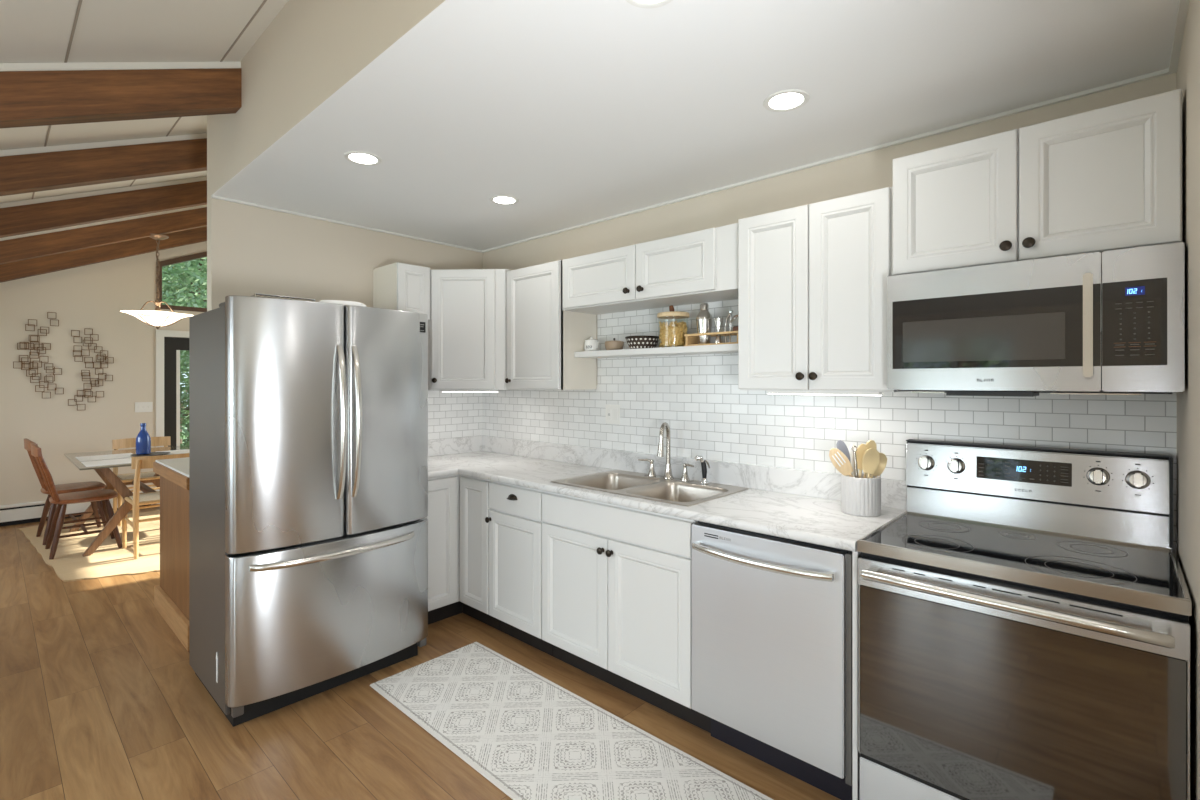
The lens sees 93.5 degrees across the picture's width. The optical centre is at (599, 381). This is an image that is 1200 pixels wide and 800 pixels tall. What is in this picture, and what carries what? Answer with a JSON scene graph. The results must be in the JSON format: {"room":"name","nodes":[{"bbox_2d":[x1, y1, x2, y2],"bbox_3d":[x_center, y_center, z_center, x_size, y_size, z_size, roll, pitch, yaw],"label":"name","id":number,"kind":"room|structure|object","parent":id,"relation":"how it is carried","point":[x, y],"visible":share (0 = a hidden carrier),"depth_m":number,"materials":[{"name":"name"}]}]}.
{"room":"kitchen","nodes":[
{"label":"kitchen","id":0,"kind":"room"},
{"bbox_2d":[0,241,206,504],"bbox_3d":[-5.158,-0.747,6.651,0.150,4.373,5.500,0,0,43],"label":"wall","id":1,"kind":"structure","parent":0,"point":[92,296],"depth_m":6.04,"materials":[{"name":"beige paint"}]},
{"bbox_2d":[13,312,63,397],"bbox_3d":[-5.797,-0.278,5.829,0.023,0.899,0.372,0,0,43],"label":"wall sculpture","id":2,"kind":"object","parent":1,"relation":"attached to","point":[28,324],"visible":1,"depth_m":5.82,"materials":[{"name":"brown metal"}]},
{"bbox_2d":[32,0,81,198],"bbox_3d":[-1.617,-1.254,1.772,11.670,0.010,0.008,0,0,43],"label":"trim","id":3,"kind":"structure","parent":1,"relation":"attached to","point":[80,1],"depth_m":2.06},
{"bbox_2d":[0,491,150,526],"bbox_3d":[-6.043,1.337,5.529,0.062,0.205,2.610,0,0,43],"label":"baseboard heater","id":4,"kind":"object","parent":1,"relation":"attached to","point":[29,512],"visible":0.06,"depth_m":5.74,"materials":[{"name":"white paint"}]},
{"bbox_2d":[68,328,113,409],"bbox_3d":[-5.524,-0.135,6.125,0.023,0.883,0.370,0,0,43],"label":"wall sculpture","id":5,"kind":"object","parent":1,"relation":"attached to","point":[96,346],"visible":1,"depth_m":6.11,"materials":[{"name":"brown metal"}]},
{"bbox_2d":[135,402,152,411],"bbox_3d":[-5.223,0.289,6.460,0.012,0.116,0.160,0,0,43],"label":"light switch","id":6,"kind":"object","parent":1,"relation":"attached to","point":[139,406],"visible":1,"depth_m":6.46,"materials":[{"name":"white plastic"}]},
{"bbox_2d":[156,330,188,503],"bbox_3d":[-4.856,0.417,6.965,0.170,2.045,1.020,0,0,43],"label":"trim","id":7,"kind":"structure","parent":1,"relation":"attached to","point":[160,334],"depth_m":6.56,"materials":[{"name":"white paint"}]},
{"bbox_2d":[164,337,188,446],"bbox_3d":[-4.852,0.454,6.961,0.119,1.970,0.870,0,0,43],"label":"door","id":8,"kind":"structure","parent":1,"relation":"in","point":[172,345],"depth_m":6.71,"materials":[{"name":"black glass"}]},
{"bbox_2d":[156,251,206,311],"bbox_3d":[-4.835,-1.336,6.953,0.115,0.970,1.020,0,0,43],"label":"window","id":9,"kind":"structure","parent":1,"relation":"in","point":[173,261],"depth_m":6.68,"materials":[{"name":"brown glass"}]},
{"bbox_2d":[130,0,266,185],"bbox_3d":[-1.265,-1.474,2.154,11.670,0.010,0.008,0,0,43],"label":"trim","id":10,"kind":"structure","parent":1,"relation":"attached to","point":[264,1],"depth_m":2.42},
{"bbox_2d":[0,0,288,202],"bbox_3d":[-0.848,-1.828,2.681,12.370,2.726,6.100,0,0,43],"label":"ceiling","id":11,"kind":"structure","parent":0,"point":[31,31],"depth_m":2.21,"materials":[{"name":"beige paint"}]},
{"bbox_2d":[0,133,206,195],"bbox_3d":[-2.169,-1.648,3.898,0.095,2.549,5.500,0,0,43],"label":"ceiling beam","id":12,"kind":"structure","parent":11,"relation":"attached to","point":[34,169],"depth_m":3.15,"materials":[{"name":"brown wood"}]},
{"bbox_2d":[0,176,206,237],"bbox_3d":[-3.106,-1.648,4.761,0.095,2.549,5.500,0,0,43],"label":"ceiling beam","id":13,"kind":"structure","parent":11,"relation":"attached to","point":[21,217],"depth_m":4.10,"materials":[{"name":"brown wood"}]},
{"bbox_2d":[0,205,206,264],"bbox_3d":[-4.064,-1.648,5.643,0.095,2.549,5.500,0,0,43],"label":"ceiling beam","id":14,"kind":"structure","parent":11,"relation":"attached to","point":[16,248],"depth_m":5.08,"materials":[{"name":"brown wood"}]},
{"bbox_2d":[120,233,193,328],"bbox_3d":[-4.255,-0.957,5.420,0.550,0.902,0.554,0,0,43],"label":"pendant lamp","id":15,"kind":"object","parent":14,"relation":"hanging from","point":[157,318],"visible":1,"depth_m":5.38,"materials":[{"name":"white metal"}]},
{"bbox_2d":[0,226,206,282],"bbox_3d":[-5.016,-1.648,6.521,0.095,2.549,5.500,0,0,43],"label":"ceiling beam","id":16,"kind":"structure","parent":11,"relation":"attached to","point":[62,261],"depth_m":6.04,"materials":[{"name":"brown wood"}]},
{"bbox_2d":[0,62,241,127],"bbox_3d":[-2.446,-0.940,1.882,0.095,1.133,2.160,0,0,43],"label":"ceiling beam","id":17,"kind":"structure","parent":11,"relation":"attached to","point":[31,94],"depth_m":2.31,"materials":[{"name":"brown wood"}]},
{"bbox_2d":[211,0,444,194],"bbox_3d":[0.547,-1.260,0.674,7.000,0.535,0.121,0,0,43],"label":"wall","id":18,"kind":"structure","parent":0,"point":[310,49],"depth_m":2.16,"materials":[{"name":"beige paint"}]},
{"bbox_2d":[211,0,1189,252],"bbox_3d":[-0.122,-0.985,2.393,3.687,0.012,1.740,0,0,43],"label":"trim","id":19,"kind":"structure","parent":18,"relation":"attached to","point":[1183,4],"depth_m":2.35,"materials":[{"name":"white paint"}]},
{"bbox_2d":[207,115,482,310],"bbox_3d":[-0.969,-0.747,4.261,0.090,4.373,3.340,0,0,43],"label":"wall","id":20,"kind":"structure","parent":0,"point":[251,250],"depth_m":3.32,"materials":[{"name":"beige paint"}]},
{"bbox_2d":[373,262,429,320],"bbox_3d":[-1.272,-0.560,3.619,0.327,0.338,0.221,0,0,43],"label":"upper cabinet","id":21,"kind":"object","parent":20,"relation":"attached to","point":[396,286],"visible":0.91,"depth_m":3.52,"materials":[{"name":"white paint"}]},
{"bbox_2d":[0,506,840,799],"bbox_3d":[-0.811,1.499,2.647,12.070,0.120,5.900,0,0,43],"label":"floor","id":22,"kind":"structure","parent":0,"point":[100,698],"depth_m":2.39,"materials":[{"name":"brown wood"}]},
{"bbox_2d":[18,510,159,581],"bbox_3d":[-4.131,1.435,5.306,2.580,0.009,1.810,0,0,43],"label":"jute rug","id":23,"kind":"object","parent":22,"relation":"on","point":[108,560],"visible":0.45,"depth_m":4.73,"materials":[{"name":"beige wicker"}]},
{"bbox_2d":[24,438,109,544],"bbox_3d":[-4.925,0.969,5.210,0.470,0.930,0.553,0,0,40],"label":"chair","id":24,"kind":"object","parent":23,"relation":"on","point":[92,485],"visible":0.71,"depth_m":5.19,"materials":[{"name":"brown wood"}]},
{"bbox_2d":[31,443,121,558],"bbox_3d":[-4.465,0.969,4.813,0.470,0.930,0.553,0,0,43],"label":"chair","id":25,"kind":"object","parent":23,"relation":"on","point":[103,495],"visible":0.93,"depth_m":4.73,"materials":[{"name":"brown wood"}]},
{"bbox_2d":[64,445,188,555],"bbox_3d":[-4.323,1.061,5.359,1.390,0.734,1.030,0,0,43],"label":"dining table","id":26,"kind":"object","parent":23,"relation":"on","point":[111,480],"visible":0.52,"depth_m":4.82,"materials":[{"name":"brown wood"}]},
{"bbox_2d":[81,458,130,466],"bbox_3d":[-4.212,0.693,4.896,0.400,0.003,0.400,0,0,43],"label":"placemat","id":27,"kind":"object","parent":26,"relation":"on","point":[124,460],"visible":0.64,"depth_m":4.84,"materials":[{"name":"white fabric"}]},
{"bbox_2d":[76,453,136,460],"bbox_3d":[-4.550,0.693,5.208,0.400,0.003,0.400,0,0,43],"label":"placemat","id":28,"kind":"object","parent":26,"relation":"on","point":[124,455],"visible":0.86,"depth_m":5.16,"materials":[{"name":"white fabric"}]},
{"bbox_2d":[131,452,169,456],"bbox_3d":[-4.258,0.688,5.347,0.300,0.012,0.300,0,0,43],"label":"serving tray","id":29,"kind":"object","parent":26,"relation":"on","point":[151,453],"visible":0.83,"depth_m":5.35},
{"bbox_2d":[136,423,150,454],"bbox_3d":[-4.318,0.535,5.334,0.114,0.293,0.114,0,0,43],"label":"bottle","id":30,"kind":"object","parent":29,"relation":"on","point":[143,439],"visible":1,"depth_m":5.30,"materials":[{"name":"blue glass"}]},
{"bbox_2d":[156,449,188,454],"bbox_3d":[-4.152,0.693,5.610,0.360,0.003,0.370,0,0,43],"label":"placemat","id":31,"kind":"object","parent":26,"relation":"on","point":[184,450],"visible":0.5,"depth_m":5.60,"materials":[{"name":"white fabric"}]},
{"bbox_2d":[112,436,170,525],"bbox_3d":[-4.795,1.018,5.950,0.533,0.825,0.508,0,0,43],"label":"dining chair","id":32,"kind":"object","parent":23,"relation":"on","point":[165,441],"visible":0.29,"depth_m":5.94,"materials":[{"name":"brown wood"}]},
{"bbox_2d":[122,453,188,558],"bbox_3d":[-3.748,1.018,4.857,0.533,0.825,0.508,0,0,43],"label":"dining chair","id":33,"kind":"object","parent":23,"relation":"on","point":[138,463],"visible":0.44,"depth_m":4.59,"materials":[{"name":"brown wood"}]},
{"bbox_2d":[153,457,188,650],"bbox_3d":[-2.312,0.969,3.540,0.903,0.940,0.640,0,0,43],"label":"base cabinet","id":34,"kind":"object","parent":22,"relation":"on","point":[171,597],"visible":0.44,"depth_m":3.31,"materials":[{"name":"brown wood"}]},
{"bbox_2d":[155,457,188,476],"bbox_3d":[-2.306,0.505,3.538,0.893,0.012,0.625,0,0,43],"label":"countertop","id":35,"kind":"structure","parent":34,"relation":"on","point":[180,465],"depth_m":3.41,"materials":[{"name":"white stone"}]},
{"bbox_2d":[189,295,427,726],"bbox_3d":[-1.426,0.541,2.849,0.836,1.796,0.911,0,0,43],"label":"refrigerator","id":36,"kind":"object","parent":22,"relation":"on","point":[308,420],"visible":1,"depth_m":2.53,"materials":[{"name":"silver metal"}]},
{"bbox_2d":[252,293,315,301],"bbox_3d":[-1.519,-0.357,2.653,0.247,0.066,0.257,0,0,43],"label":"wire rack","id":37,"kind":"object","parent":36,"relation":"on","point":[255,294],"visible":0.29,"depth_m":2.57,"materials":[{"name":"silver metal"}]},
{"bbox_2d":[319,300,366,306],"bbox_3d":[-1.289,-0.361,2.815,0.210,0.075,0.253,0,0,43],"label":"folded cloth","id":38,"kind":"object","parent":36,"relation":"on","point":[323,301],"visible":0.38,"depth_m":2.74,"materials":[{"name":"white fabric"}]},
{"bbox_2d":[425,474,498,629],"bbox_3d":[-0.867,0.997,3.630,0.907,0.884,0.921,0,0,43],"label":"base cabinet","id":39,"kind":"object","parent":22,"relation":"on","point":[458,505],"visible":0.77,"depth_m":3.33,"materials":[{"name":"white paint"}]},
{"bbox_2d":[428,435,906,551],"bbox_3d":[-0.129,0.479,2.947,2.920,0.150,0.926,0,0,43],"label":"countertop","id":40,"kind":"structure","parent":39,"relation":"on","point":[794,504],"depth_m":2.66,"materials":[{"name":"white stone"}]},
{"bbox_2d":[551,470,748,505],"bbox_3d":[0.233,0.600,2.829,0.850,0.169,0.527,0,0,43],"label":"sink","id":41,"kind":"object","parent":40,"relation":"in","point":[634,484],"visible":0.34,"depth_m":2.88,"materials":[{"name":"metal"}]},
{"bbox_2d":[695,455,709,483],"bbox_3d":[0.516,0.443,2.850,0.075,0.142,0.048,0,0,-15],"label":"sprayer","id":42,"kind":"object","parent":41,"relation":"on","point":[704,480],"visible":1,"depth_m":2.84,"materials":[{"name":"silver metal"}]},
{"bbox_2d":[638,422,693,481],"bbox_3d":[0.324,0.363,2.966,0.360,0.304,0.171,0,0,43],"label":"faucet","id":43,"kind":"object","parent":40,"relation":"on","point":[668,475],"visible":1,"depth_m":2.99,"materials":[{"name":"silver metal"}]},
{"bbox_2d":[841,473,880,516],"bbox_3d":[1.035,0.445,2.237,0.143,0.148,0.144,0,0,43],"label":"utensil crock","id":44,"kind":"object","parent":40,"relation":"on","point":[861,496],"visible":0.88,"depth_m":2.18,"materials":[{"name":"white ceramic"}]},
{"bbox_2d":[829,448,852,476],"bbox_3d":[0.984,0.382,2.237,0.152,0.239,0.011,0,0,0],"label":"slotted spoon","id":45,"kind":"object","parent":44,"relation":"in","point":[838,458],"visible":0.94,"depth_m":2.23,"materials":[{"name":"brown wood"}]},
{"bbox_2d":[836,440,850,462],"bbox_3d":[0.993,0.366,2.258,0.094,0.268,0.011,0,0,-1],"label":"spatula","id":46,"kind":"object","parent":44,"relation":"in","point":[840,445],"visible":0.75,"depth_m":2.25,"materials":[{"name":"grey plastic"}]},
{"bbox_2d":[849,444,855,476],"bbox_3d":[1.022,0.376,2.272,0.045,0.249,0.011,0,0,-2],"label":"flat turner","id":47,"kind":"object","parent":44,"relation":"in","point":[852,445],"visible":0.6,"depth_m":2.27,"materials":[{"name":"metal"}]},
{"bbox_2d":[852,446,857,477],"bbox_3d":[1.011,0.376,2.228,0.035,0.248,0.013,0,0,-4],"label":"whisk","id":48,"kind":"object","parent":44,"relation":"in","point":[854,452],"visible":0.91,"depth_m":2.22,"materials":[{"name":"silver metal"}]},
{"bbox_2d":[856,444,867,477],"bbox_3d":[1.046,0.373,2.256,0.053,0.253,0.016,0,0,-6],"label":"spoon","id":49,"kind":"object","parent":44,"relation":"in","point":[862,448],"visible":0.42,"depth_m":2.25,"materials":[{"name":"brown wood"}]},
{"bbox_2d":[863,440,876,477],"bbox_3d":[1.077,0.366,2.270,0.073,0.267,0.015,0,0,-6],"label":"spoon","id":50,"kind":"object","parent":44,"relation":"in","point":[870,444],"visible":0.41,"depth_m":2.27,"materials":[{"name":"brown wood"}]},
{"bbox_2d":[862,448,879,477],"bbox_3d":[1.065,0.380,2.222,0.071,0.240,0.018,0,0,-5],"label":"serving spoon","id":51,"kind":"object","parent":44,"relation":"in","point":[870,459],"visible":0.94,"depth_m":2.22,"materials":[{"name":"brown wood"}]},
{"bbox_2d":[870,453,886,477],"bbox_3d":[1.083,0.391,2.245,0.116,0.221,0.025,0,0,-3],"label":"spoon","id":52,"kind":"object","parent":44,"relation":"in","point":[883,459],"visible":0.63,"depth_m":2.24,"materials":[{"name":"brown wood"}]},
{"bbox_2d":[485,481,552,655],"bbox_3d":[-0.272,0.997,3.269,0.452,0.884,0.646,0,0,43],"label":"base cabinet","id":53,"kind":"object","parent":22,"relation":"on","point":[515,521],"visible":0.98,"depth_m":3.05,"materials":[{"name":"white paint"}]},
{"bbox_2d":[370,642,772,799],"bbox_3d":[0.011,1.435,2.063,2.440,0.008,0.604,0,0,43],"label":"runner rug","id":54,"kind":"object","parent":22,"relation":"on","point":[528,735],"visible":1,"depth_m":2.26,"materials":[{"name":"grey fabric"}]},
{"bbox_2d":[542,491,710,732],"bbox_3d":[0.250,0.997,2.788,0.961,0.884,0.646,0,0,43],"label":"base cabinet","id":55,"kind":"object","parent":22,"relation":"on","point":[616,579],"visible":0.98,"depth_m":2.55,"materials":[{"name":"white paint"}]},
{"bbox_2d":[691,521,851,799],"bbox_3d":[0.777,1.003,2.259,0.614,0.872,0.658,0,0,43],"label":"dishwasher","id":56,"kind":"object","parent":22,"relation":"on","point":[771,616],"visible":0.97,"depth_m":2.02,"materials":[{"name":"silver metal"}]},
{"bbox_2d":[704,533,726,539],"bbox_3d":[0.454,0.601,2.183,0.115,0.013,0.001,0,0,43],"label":"print","id":57,"kind":"object","parent":56,"relation":"in","point":[707,536],"depth_m":2.19},
{"bbox_2d":[698,521,851,552],"bbox_3d":[0.812,0.949,2.297,0.614,0.764,0.555,0,0,43],"label":"tub","id":58,"kind":"object","parent":56,"relation":"in","point":[760,534],"depth_m":2.06,"materials":[{"name":"stone"}]},
{"bbox_2d":[852,551,860,799],"bbox_3d":[1.045,0.997,2.076,0.016,0.884,0.616,0,0,43],"label":"filler panel","id":59,"kind":"object","parent":22,"relation":"on","point":[855,555],"visible":0.25,"depth_m":1.85,"materials":[{"name":"white paint"}]},
{"bbox_2d":[857,439,1191,799],"bbox_3d":[1.290,0.835,1.772,0.752,1.209,0.698,0,0,43],"label":"electric range","id":60,"kind":"object","parent":22,"relation":"on","point":[1024,625],"visible":1,"depth_m":1.62,"materials":[{"name":"silver metal"}]},
{"bbox_2d":[979,460,1067,482],"bbox_3d":[1.480,0.313,1.980,0.252,0.056,0.005,0,0,43],"label":"control panel","id":61,"kind":"object","parent":60,"relation":"attached to","point":[1008,471],"depth_m":1.98,"materials":[{"name":"black glass"}]},
{"bbox_2d":[857,511,1191,615],"bbox_3d":[1.301,0.533,1.784,0.752,0.037,0.557,0,0,43],"label":"cooktop","id":62,"kind":"object","parent":60,"relation":"in","point":[1143,576],"depth_m":1.69,"materials":[{"name":"black glass"}]},
{"bbox_2d":[211,0,1178,250],"bbox_3d":[-0.122,-1.021,2.393,3.687,0.060,1.740,0,0,43],"label":"ceiling","id":63,"kind":"structure","parent":0,"point":[579,112],"depth_m":1.93,"materials":[{"name":"white paint"}]},
{"bbox_2d":[344,151,381,165],"bbox_3d":[-1.049,-0.988,2.499,0.158,0.005,0.158,0,0,43],"label":"recessed light","id":64,"kind":"object","parent":63,"relation":"in","point":[362,158],"visible":1,"depth_m":2.50,"materials":[{"name":"white paint"}]},
{"bbox_2d":[490,195,518,204],"bbox_3d":[-0.521,-0.988,3.073,0.158,0.005,0.158,0,0,43],"label":"recessed light","id":65,"kind":"object","parent":63,"relation":"in","point":[499,199],"visible":1,"depth_m":3.07,"materials":[{"name":"white paint"}]},
{"bbox_2d":[626,0,672,7],"bbox_3d":[0.127,-0.988,1.415,0.158,0.005,0.158,0,0,43],"label":"recessed light","id":66,"kind":"object","parent":63,"relation":"in","point":[638,3],"visible":1,"depth_m":1.47,"materials":[{"name":"white paint"}]},
{"bbox_2d":[763,89,809,111],"bbox_3d":[0.656,-0.988,1.988,0.158,0.005,0.158,0,0,43],"label":"recessed light","id":67,"kind":"object","parent":63,"relation":"in","point":[790,101],"visible":1,"depth_m":1.98,"materials":[{"name":"white paint"}]},
{"bbox_2d":[483,72,1176,555],"bbox_3d":[0.508,0.194,3.077,3.687,2.490,0.120,0,0,43],"label":"wall","id":68,"kind":"structure","parent":0,"point":[873,170],"depth_m":2.69,"materials":[{"name":"beige paint"}]},
{"bbox_2d":[428,269,519,389],"bbox_3d":[-0.855,-0.332,3.800,0.685,0.767,0.646,0,0,43],"label":"upper cabinet","id":69,"kind":"object","parent":68,"relation":"attached to","point":[467,324],"visible":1,"depth_m":3.57,"materials":[{"name":"white paint"}]},
{"bbox_2d":[442,390,497,391],"bbox_3d":[-0.829,0.059,3.601,0.355,0.015,0.034,0,0,2],"label":"light bar","id":70,"kind":"object","parent":69,"relation":"attached to","point":[442,390],"visible":0.96,"depth_m":3.58,"materials":[{"name":"white plastic"}]},
{"bbox_2d":[505,260,596,389],"bbox_3d":[-0.322,-0.327,3.508,0.494,0.749,0.352,0,0,43],"label":"upper cabinet","id":71,"kind":"object","parent":68,"relation":"attached to","point":[543,338],"visible":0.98,"depth_m":3.37,"materials":[{"name":"white paint"}]},
{"bbox_2d":[562,223,737,314],"bbox_3d":[0.283,-0.558,2.958,1.140,0.290,0.342,0,0,43],"label":"upper cabinet","id":72,"kind":"object","parent":68,"relation":"attached to","point":[701,266],"visible":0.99,"depth_m":2.81,"materials":[{"name":"white paint"}]},
{"bbox_2d":[574,344,737,357],"bbox_3d":[0.334,-0.161,3.013,1.138,0.032,0.200,0,0,43],"label":"floating shelf","id":73,"kind":"object","parent":68,"relation":"attached to","point":[721,348],"visible":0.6,"depth_m":2.92,"materials":[{"name":"white paint"}]},
{"bbox_2d":[584,337,598,350],"bbox_3d":[-0.051,-0.222,3.346,0.084,0.090,0.085,0,0,43],"label":"tea canister","id":74,"kind":"object","parent":73,"relation":"on","point":[591,344],"visible":0.98,"depth_m":3.31,"materials":[{"name":"white ceramic"}]},
{"bbox_2d":[605,338,623,349],"bbox_3d":[0.082,-0.214,3.225,0.110,0.075,0.110,0,0,43],"label":"sugar pot","id":75,"kind":"object","parent":73,"relation":"on","point":[613,344],"visible":0.85,"depth_m":3.18,"materials":[{"name":"beige ceramic"}]},
{"bbox_2d":[625,335,658,348],"bbox_3d":[0.233,-0.212,3.101,0.190,0.071,0.190,0,0,43],"label":"patterned bowl","id":76,"kind":"object","parent":73,"relation":"on","point":[642,341],"visible":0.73,"depth_m":3.03,"materials":[{"name":"black ceramic"}]},
{"bbox_2d":[657,305,689,346],"bbox_3d":[0.384,-0.289,2.953,0.168,0.224,0.168,0,0,-7],"label":"glass jar","id":77,"kind":"object","parent":73,"relation":"on","point":[670,336],"visible":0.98,"depth_m":2.90,"materials":[{"name":"clear glass"}]},
{"bbox_2d":[684,331,737,345],"bbox_3d":[0.598,-0.208,2.750,0.373,0.061,0.112,0,0,43],"label":"caddy","id":78,"kind":"object","parent":73,"relation":"on","point":[690,339],"visible":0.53,"depth_m":2.78,"materials":[{"name":"brown wood"}]},
{"bbox_2d":[696,303,712,343],"bbox_3d":[0.521,-0.290,2.819,0.082,0.206,0.082,0,0,43],"label":"cocktail shaker","id":79,"kind":"object","parent":78,"relation":"in","point":[704,319],"visible":0.92,"depth_m":2.79,"materials":[{"name":"metal"}]},
{"bbox_2d":[696,319,711,343],"bbox_3d":[0.521,-0.248,2.819,0.081,0.122,0.081,0,0,43],"label":"cup","id":80,"kind":"object","parent":79,"relation":"attached to","point":[703,325],"depth_m":2.79,"materials":[{"name":"metal"}]},
{"bbox_2d":[714,317,722,342],"bbox_3d":[0.581,-0.250,2.764,0.046,0.126,0.046,0,0,43],"label":"jigger","id":81,"kind":"object","parent":78,"relation":"in","point":[718,321],"visible":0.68,"depth_m":2.75,"materials":[{"name":"metal"}]},
{"bbox_2d":[724,310,732,342],"bbox_3d":[0.626,-0.269,2.736,0.041,0.159,0.028,0,0,43],"label":"tongs","id":82,"kind":"object","parent":78,"relation":"in","point":[729,311],"visible":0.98,"depth_m":2.73,"materials":[{"name":"silver metal"}]},
{"bbox_2d":[730,315,737,333],"bbox_3d":[0.658,-0.256,2.681,0.094,0.133,0.021,0,0,43],"label":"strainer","id":83,"kind":"object","parent":78,"relation":"in","point":[735,328],"visible":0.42,"depth_m":2.70,"materials":[{"name":"silver metal"}]},
{"bbox_2d":[428,299,1176,552],"bbox_3d":[0.145,0.059,2.683,3.687,0.960,0.950,0,0,43],"label":"tile backsplash","id":84,"kind":"structure","parent":68,"relation":"attached to","point":[702,404],"depth_m":2.80,"materials":[{"name":"white tile"}]},
{"bbox_2d":[606,404,619,423],"bbox_3d":[0.075,0.194,3.382,0.114,0.116,0.009,0,0,43],"label":"wall outlet","id":85,"kind":"object","parent":84,"relation":"attached to","point":[612,411],"visible":1,"depth_m":3.38,"materials":[{"name":"white plastic"}]},
{"bbox_2d":[607,409,617,419],"bbox_3d":[0.074,0.194,3.380,0.088,0.066,0.003,0,0,43],"label":"receptacle","id":86,"kind":"object","parent":85,"relation":"attached to","point":[612,414],"depth_m":3.38,"materials":[{"name":"white plastic"}]},
{"bbox_2d":[738,187,907,391],"bbox_3d":[0.926,-0.337,2.354,0.620,0.748,0.358,0,0,43],"label":"upper cabinet","id":87,"kind":"object","parent":68,"relation":"attached to","point":[812,278],"visible":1,"depth_m":2.22,"materials":[{"name":"white paint"}]},
{"bbox_2d":[768,391,881,395],"bbox_3d":[0.882,0.045,2.249,0.440,0.015,0.034,0,0,43],"label":"light bar","id":88,"kind":"object","parent":87,"relation":"attached to","point":[769,392],"visible":0.93,"depth_m":2.22,"materials":[{"name":"white plastic"}]},
{"bbox_2d":[786,394,881,395],"bbox_3d":[0.882,0.051,2.249,0.440,0.003,0.026,0,0,43],"label":"diffuser","id":89,"kind":"object","parent":88,"relation":"attached to","point":[786,394],"depth_m":2.16,"materials":[{"name":"white plastic"}]},
{"bbox_2d":[893,88,1181,275],"bbox_3d":[1.414,-0.585,1.885,0.724,0.424,0.388,0,0,43],"label":"upper cabinet","id":90,"kind":"object","parent":68,"relation":"attached to","point":[1107,178],"visible":0.98,"depth_m":1.72,"materials":[{"name":"white paint"}]},
{"bbox_2d":[887,242,1183,396],"bbox_3d":[1.392,-0.163,1.859,0.722,0.416,0.452,0,0,43],"label":"microwave","id":91,"kind":"object","parent":90,"relation":"attached to","point":[1111,322],"visible":1,"depth_m":1.68,"materials":[{"name":"silver metal"}]},
{"bbox_2d":[1115,301,1154,355],"bbox_3d":[1.462,-0.145,1.542,0.078,0.145,0.001,0,0,43],"label":"print","id":92,"kind":"object","parent":91,"relation":"attached to","point":[1134,320],"depth_m":1.54},
{"bbox_2d":[1177,0,1199,799],"bbox_3d":[1.314,0.194,1.151,0.110,2.490,1.860,0,0,43],"label":"wall","id":93,"kind":"structure","parent":0,"point":[1188,69],"depth_m":1.41,"materials":[{"name":"beige paint"}]},
{"label":"outside","id":94,"kind":"structure","parent":0,"visible":0},
{"bbox_3d":[-0.889,1.839,4.282,80.000,0.200,80.000,0,0,43],"label":"ground","id":95,"kind":"structure","parent":94,"visible":0},
{"bbox_2d":[162,257,206,442],"bbox_3d":[-10.596,-1.818,14.681,6.163,7.128,6.403,0,0,39],"label":"leafy tree","id":96,"kind":"object","parent":95,"relation":"on","point":[195,276],"visible":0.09,"depth_m":13.61,"materials":[{"name":"green plant"}]},
{"bbox_2d":[180,350,188,445],"bbox_3d":[-7.357,0.347,9.704,3.252,2.819,3.271,0,0,43],"label":"shrub","id":97,"kind":"object","parent":95,"relation":"on","point":[184,396],"visible":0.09,"depth_m":9.39,"materials":[{"name":"green plant"}]},
{"bbox_2d":[162,259,206,367],"bbox_3d":[-14.928,-3.256,20.739,7.473,10.002,7.877,0,0,43],"label":"leafy tree","id":98,"kind":"object","parent":95,"relation":"on","point":[204,259],"visible":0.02,"depth_m":19.36,"materials":[{"name":"green plant"}]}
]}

